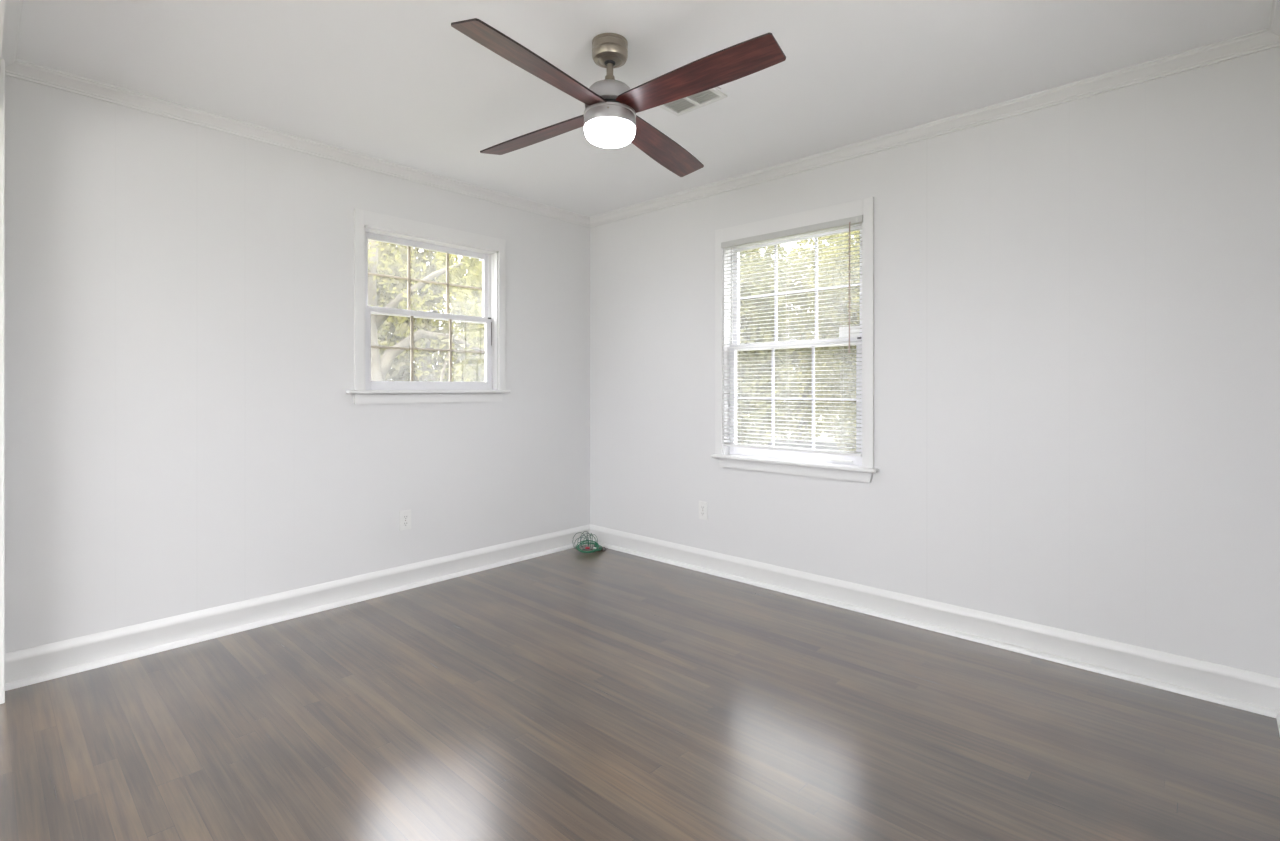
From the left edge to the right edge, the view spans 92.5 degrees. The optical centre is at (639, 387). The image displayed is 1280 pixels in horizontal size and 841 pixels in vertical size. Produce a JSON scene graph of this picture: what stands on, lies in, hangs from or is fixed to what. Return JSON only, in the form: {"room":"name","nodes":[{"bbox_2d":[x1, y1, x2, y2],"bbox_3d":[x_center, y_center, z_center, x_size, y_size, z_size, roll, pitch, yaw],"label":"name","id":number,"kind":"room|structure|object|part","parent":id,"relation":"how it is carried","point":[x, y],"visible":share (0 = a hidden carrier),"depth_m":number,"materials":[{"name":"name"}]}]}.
{"room":"empty bedroom","nodes":[
{"label":"empty bedroom","id":0,"kind":"room"},
{"bbox_2d":[0,0,4,65],"bbox_3d":[-1.190,-0.052,1.087,3.640,2.440,0.120,0,0,43],"label":"wall","id":1,"kind":"structure","parent":0,"point":[2,2],"depth_m":1.73,"materials":[{"name":"white paint"}]},
{"bbox_2d":[0,59,4,703],"bbox_3d":[-2.459,-0.025,2.275,0.162,2.385,0.139,0,0,43],"label":"trim","id":2,"kind":"structure","parent":1,"relation":"attached to","point":[2,67],"depth_m":2.27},
{"bbox_2d":[1,0,23,66],"bbox_3d":[-1.131,-1.244,1.150,3.640,0.056,0.052,0,0,43],"label":"trim","id":3,"kind":"structure","parent":1,"relation":"attached to","point":[13,8],"depth_m":2.13,"materials":[{"name":"white paint"}]},
{"bbox_2d":[5,75,589,652],"bbox_3d":[-2.192,-0.052,2.778,0.130,2.440,5.460,0,0,43],"label":"wall","id":4,"kind":"structure","parent":0,"point":[184,434],"depth_m":2.91,"materials":[{"name":"white paint"}]},
{"bbox_2d":[5,524,589,690],"bbox_3d":[-1.420,1.100,3.494,0.031,0.136,3.100,0,0,43],"label":"baseboard","id":5,"kind":"structure","parent":4,"relation":"attached to","point":[37,664],"depth_m":2.98,"materials":[{"name":"white wood"}]},
{"bbox_2d":[5,59,589,226],"bbox_3d":[-1.412,-1.244,3.487,0.052,0.056,3.100,0,0,43],"label":"trim","id":6,"kind":"structure","parent":4,"relation":"attached to","point":[23,70],"depth_m":2.98,"materials":[{"name":"white paint"}]},
{"bbox_2d":[399,510,410,530],"bbox_3d":[-1.365,0.770,3.569,0.008,0.114,0.070,0,0,43],"label":"wall outlet","id":7,"kind":"object","parent":4,"relation":"attached to","point":[404,516],"visible":1,"depth_m":3.56,"materials":[{"name":"white plastic"}]},
{"bbox_2d":[346,208,510,403],"bbox_3d":[-1.287,-0.447,3.754,0.232,1.072,1.051,0,0,43],"label":"window","id":8,"kind":"structure","parent":4,"relation":"in","point":[368,225],"depth_m":3.69,"materials":[{"name":"white paint"}]},
{"bbox_2d":[368,246,482,313],"bbox_3d":[-1.302,-0.654,3.777,0.008,0.392,0.764,0,0,43],"label":"grille","id":9,"kind":"object","parent":8,"relation":"attached to","point":[432,248],"depth_m":3.82,"materials":[{"name":"white wood"}]},
{"bbox_3d":[-1.296,-0.656,3.772,0.026,0.460,0.832,0,0,43],"label":"sash","id":10,"kind":"part","parent":8,"relation":"part of","materials":[{"name":"white wood"}]},
{"bbox_3d":[-1.270,-0.225,3.748,0.026,0.474,0.832,0,0,43],"label":"sash","id":11,"kind":"part","parent":8,"relation":"part of","materials":[{"name":"white wood"}]},
{"bbox_2d":[371,316,485,381],"bbox_3d":[-1.276,-0.235,3.753,0.008,0.390,0.760,0,0,43],"label":"grille","id":12,"kind":"object","parent":8,"relation":"attached to","point":[451,318],"depth_m":3.79,"materials":[{"name":"white wood"}]},
{"bbox_2d":[0,544,1279,840],"bbox_3d":[-0.809,1.228,1.497,3.900,0.120,5.460,0,0,43],"label":"floor","id":13,"kind":"structure","parent":0,"point":[571,694],"depth_m":2.07,"materials":[{"name":"brown wood"}]},
{"bbox_2d":[572,531,605,552],"bbox_3d":[-0.378,1.101,4.398,0.209,0.133,0.193,0,0,43],"label":"wire bundle","id":14,"kind":"object","parent":13,"relation":"on","point":[596,548],"visible":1,"depth_m":4.40,"materials":[{"name":"green plastic"}]},
{"bbox_2d":[17,0,1272,216],"bbox_3d":[-0.809,-1.332,1.497,3.900,0.120,5.460,0,0,43],"label":"ceiling","id":15,"kind":"structure","parent":0,"point":[393,81],"depth_m":2.40,"materials":[{"name":"white paint"}]},
{"bbox_2d":[451,18,785,176],"bbox_3d":[-0.113,-1.087,2.268,1.010,0.370,1.034,0,0,-9],"label":"ceiling fan","id":16,"kind":"object","parent":15,"relation":"hanging from","point":[609,119],"visible":1,"depth_m":2.16,"materials":[{"name":"brown wood"}]},
{"bbox_3d":[-0.320,-1.024,1.966,0.134,0.006,0.605,16,9,35],"label":"blade","id":17,"kind":"part","parent":16,"relation":"part of","materials":[{"name":"brown wood"}]},
{"bbox_3d":[-0.401,-1.016,2.465,0.605,0.006,0.134,-1,13,36],"label":"blade","id":18,"kind":"part","parent":16,"relation":"part of","materials":[{"name":"brown wood"}]},
{"bbox_3d":[-0.111,-0.933,2.256,0.189,0.062,0.189,0,0,43],"label":"lamp shade","id":19,"kind":"part","parent":16,"relation":"part of","materials":[{"name":"white glass"}]},
{"bbox_3d":[0.080,-1.006,2.558,0.134,0.006,0.605,-15,-10,31],"label":"blade","id":20,"kind":"part","parent":16,"relation":"part of","materials":[{"name":"brown wood"}]},
{"bbox_3d":[0.179,-1.032,2.047,0.605,0.007,0.134,-2,-14,36],"label":"blade","id":21,"kind":"part","parent":16,"relation":"part of","materials":[{"name":"brown wood"}]},
{"bbox_2d":[658,87,726,115],"bbox_3d":[0.196,-1.268,2.659,0.296,0.008,0.260,0,0,43],"label":"ceiling vent","id":22,"kind":"object","parent":15,"relation":"in","point":[682,106],"visible":0.44,"depth_m":2.72,"materials":[{"name":"white metal"}]},
{"bbox_2d":[590,47,1279,677],"bbox_3d":[1.049,-0.052,3.409,3.770,2.440,0.130,0,0,43],"label":"wall","id":23,"kind":"structure","parent":0,"point":[1077,302],"depth_m":2.70,"materials":[{"name":"white paint"}]},
{"bbox_2d":[699,501,707,519],"bbox_3d":[0.402,0.782,3.914,0.070,0.114,0.008,0,0,43],"label":"wall outlet","id":24,"kind":"object","parent":23,"relation":"attached to","point":[703,506],"visible":1,"depth_m":3.91,"materials":[{"name":"white plastic"}]},
{"bbox_2d":[711,197,878,482],"bbox_3d":[0.889,-0.248,3.555,1.052,1.478,0.232,0,0,43],"label":"window","id":25,"kind":"structure","parent":23,"relation":"in","point":[830,466],"depth_m":3.48,"materials":[{"name":"white paint"}]},
{"bbox_2d":[721,215,862,456],"bbox_3d":[0.837,-0.271,3.503,0.894,1.260,0.051,0,0,43],"label":"window blind","id":26,"kind":"object","parent":25,"relation":"attached to","point":[850,221],"visible":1,"depth_m":3.47,"materials":[{"name":"white plastic"}]},
{"bbox_3d":[0.840,0.352,3.510,0.878,0.014,0.026,0,0,43],"label":"rail","id":27,"kind":"part","parent":26,"relation":"part of","materials":[{"name":"white paint"}]},
{"bbox_3d":[0.878,0.072,3.543,0.848,0.683,0.026,0,0,43],"label":"sash","id":28,"kind":"part","parent":25,"relation":"part of","materials":[{"name":"white wood"}]},
{"bbox_2d":[736,346,855,448],"bbox_3d":[0.883,0.062,3.549,0.776,0.599,0.008,0,0,43],"label":"grille","id":29,"kind":"object","parent":25,"relation":"attached to","point":[741,348],"depth_m":3.63,"materials":[{"name":"white wood"}]},
{"bbox_3d":[0.902,-0.561,3.569,0.848,0.657,0.026,0,0,43],"label":"sash","id":30,"kind":"part","parent":25,"relation":"part of","materials":[{"name":"white wood"}]},
{"bbox_2d":[739,238,859,340],"bbox_3d":[0.908,-0.559,3.575,0.780,0.589,0.008,0,0,43],"label":"grille","id":31,"kind":"object","parent":25,"relation":"attached to","point":[853,332],"depth_m":3.55,"materials":[{"name":"white wood"}]},
{"bbox_2d":[590,524,1279,717],"bbox_3d":[0.947,1.100,3.394,3.640,0.136,0.031,0,0,43],"label":"baseboard","id":32,"kind":"structure","parent":23,"relation":"attached to","point":[1254,692],"depth_m":2.78,"materials":[{"name":"white wood"}]},
{"bbox_2d":[590,28,1279,226],"bbox_3d":[0.940,-1.244,3.386,3.640,0.056,0.052,0,0,43],"label":"trim","id":33,"kind":"structure","parent":23,"relation":"attached to","point":[1261,40],"depth_m":2.78,"materials":[{"name":"white paint"}]},
{"bbox_3d":[0.530,-0.052,0.169,0.130,2.440,5.330,0,0,43],"label":"wall","id":34,"kind":"structure","parent":0,"visible":0},
{"bbox_2d":[1268,0,1279,36],"bbox_3d":[1.221,-1.244,1.049,0.052,0.056,3.100,0,0,43],"label":"trim","id":35,"kind":"structure","parent":34,"relation":"attached to","point":[1274,22],"depth_m":2.09,"materials":[{"name":"white paint"}]},
{"bbox_2d":[1276,713,1279,733],"bbox_3d":[1.228,1.100,1.042,0.031,0.136,3.100,0,0,43],"label":"baseboard","id":36,"kind":"structure","parent":34,"relation":"attached to","point":[1278,715],"depth_m":2.13,"materials":[{"name":"white wood"}]},
{"label":"outside","id":37,"kind":"structure","parent":0,"visible":0},
{"bbox_2d":[743,411,855,440],"bbox_3d":[-1.192,1.868,25.839,90.000,0.300,90.000,0,0,43],"label":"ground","id":38,"kind":"structure","parent":37,"point":[822,434],"depth_m":22.65,"materials":[{"name":"green plant"}]},
{"bbox_2d":[377,241,432,380],"bbox_3d":[-6.127,-0.871,12.566,3.312,5.469,3.136,0,0,26],"label":"tree","id":39,"kind":"object","parent":38,"relation":"on","point":[397,367],"visible":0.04,"depth_m":12.49,"materials":[{"name":"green plant"}]},
{"bbox_2d":[368,240,484,381],"bbox_3d":[-3.894,-0.526,10.230,1.823,4.705,3.856,0,0,43],"label":"tree","id":40,"kind":"object","parent":38,"relation":"on","point":[380,368],"visible":0.48,"depth_m":10.07,"materials":[{"name":"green plant"}]},
{"bbox_2d":[377,242,475,381],"bbox_3d":[-6.656,-1.436,19.091,4.368,6.672,3.874,0,0,-21],"label":"tree","id":41,"kind":"object","parent":38,"relation":"on","point":[436,289],"visible":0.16,"depth_m":18.24,"materials":[{"name":"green plant"}]},
{"bbox_2d":[433,320,471,381],"bbox_3d":[-2.773,0.367,8.827,0.561,2.813,0.855,0,0,7],"label":"sapling","id":42,"kind":"object","parent":38,"relation":"on","point":[440,336],"visible":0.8,"depth_m":8.87,"materials":[{"name":"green plant"}]},
{"bbox_2d":[442,258,475,349],"bbox_3d":[-5.569,-2.404,27.446,6.176,8.716,5.773,0,0,-6],"label":"tree","id":43,"kind":"object","parent":38,"relation":"on","point":[452,306],"visible":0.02,"depth_m":25.46,"materials":[{"name":"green plant"}]},
{"bbox_2d":[434,252,484,381],"bbox_3d":[-2.921,-0.829,13.742,3.038,5.385,3.250,0,0,35],"label":"tree","id":44,"kind":"object","parent":38,"relation":"on","point":[474,370],"visible":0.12,"depth_m":13.04,"materials":[{"name":"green plant"}]},
{"bbox_2d":[738,249,771,411],"bbox_3d":[3.200,-2.366,27.560,6.074,8.639,5.911,0,0,9],"label":"tree","id":45,"kind":"object","parent":38,"relation":"on","point":[752,249],"visible":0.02,"depth_m":26.88,"materials":[{"name":"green plant"}]},
{"bbox_2d":[737,245,799,446],"bbox_3d":[1.942,-0.871,13.905,3.312,5.469,3.136,0,0,-9],"label":"tree","id":46,"kind":"object","parent":38,"relation":"on","point":[789,377],"visible":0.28,"depth_m":13.18,"materials":[{"name":"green plant"}]},
{"bbox_2d":[737,437,855,451],"bbox_3d":[3.489,1.708,19.120,38.000,0.001,4.500,0,0,43],"label":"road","id":47,"kind":"structure","parent":38,"relation":"on","point":[775,440],"depth_m":18.21,"materials":[{"name":"grey asphalt"}]},
{"bbox_2d":[741,234,854,443],"bbox_3d":[5.024,-1.466,19.377,4.388,6.731,4.102,0,0,28],"label":"tree","id":48,"kind":"object","parent":38,"relation":"on","point":[805,368],"visible":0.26,"depth_m":18.27,"materials":[{"name":"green plant"}]},
{"bbox_2d":[807,230,859,452],"bbox_3d":[5.254,-0.805,13.129,3.197,5.337,3.111,0,0,7],"label":"tree","id":49,"kind":"object","parent":38,"relation":"on","point":[840,352],"visible":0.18,"depth_m":13.16,"materials":[{"name":"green plant"}]},
{"bbox_2d":[810,230,859,409],"bbox_3d":[9.891,-2.472,26.086,6.292,8.852,5.959,0,0,-29],"label":"tree","id":50,"kind":"object","parent":38,"relation":"on","point":[858,230],"visible":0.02,"depth_m":25.31,"materials":[{"name":"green plant"}]}
]}

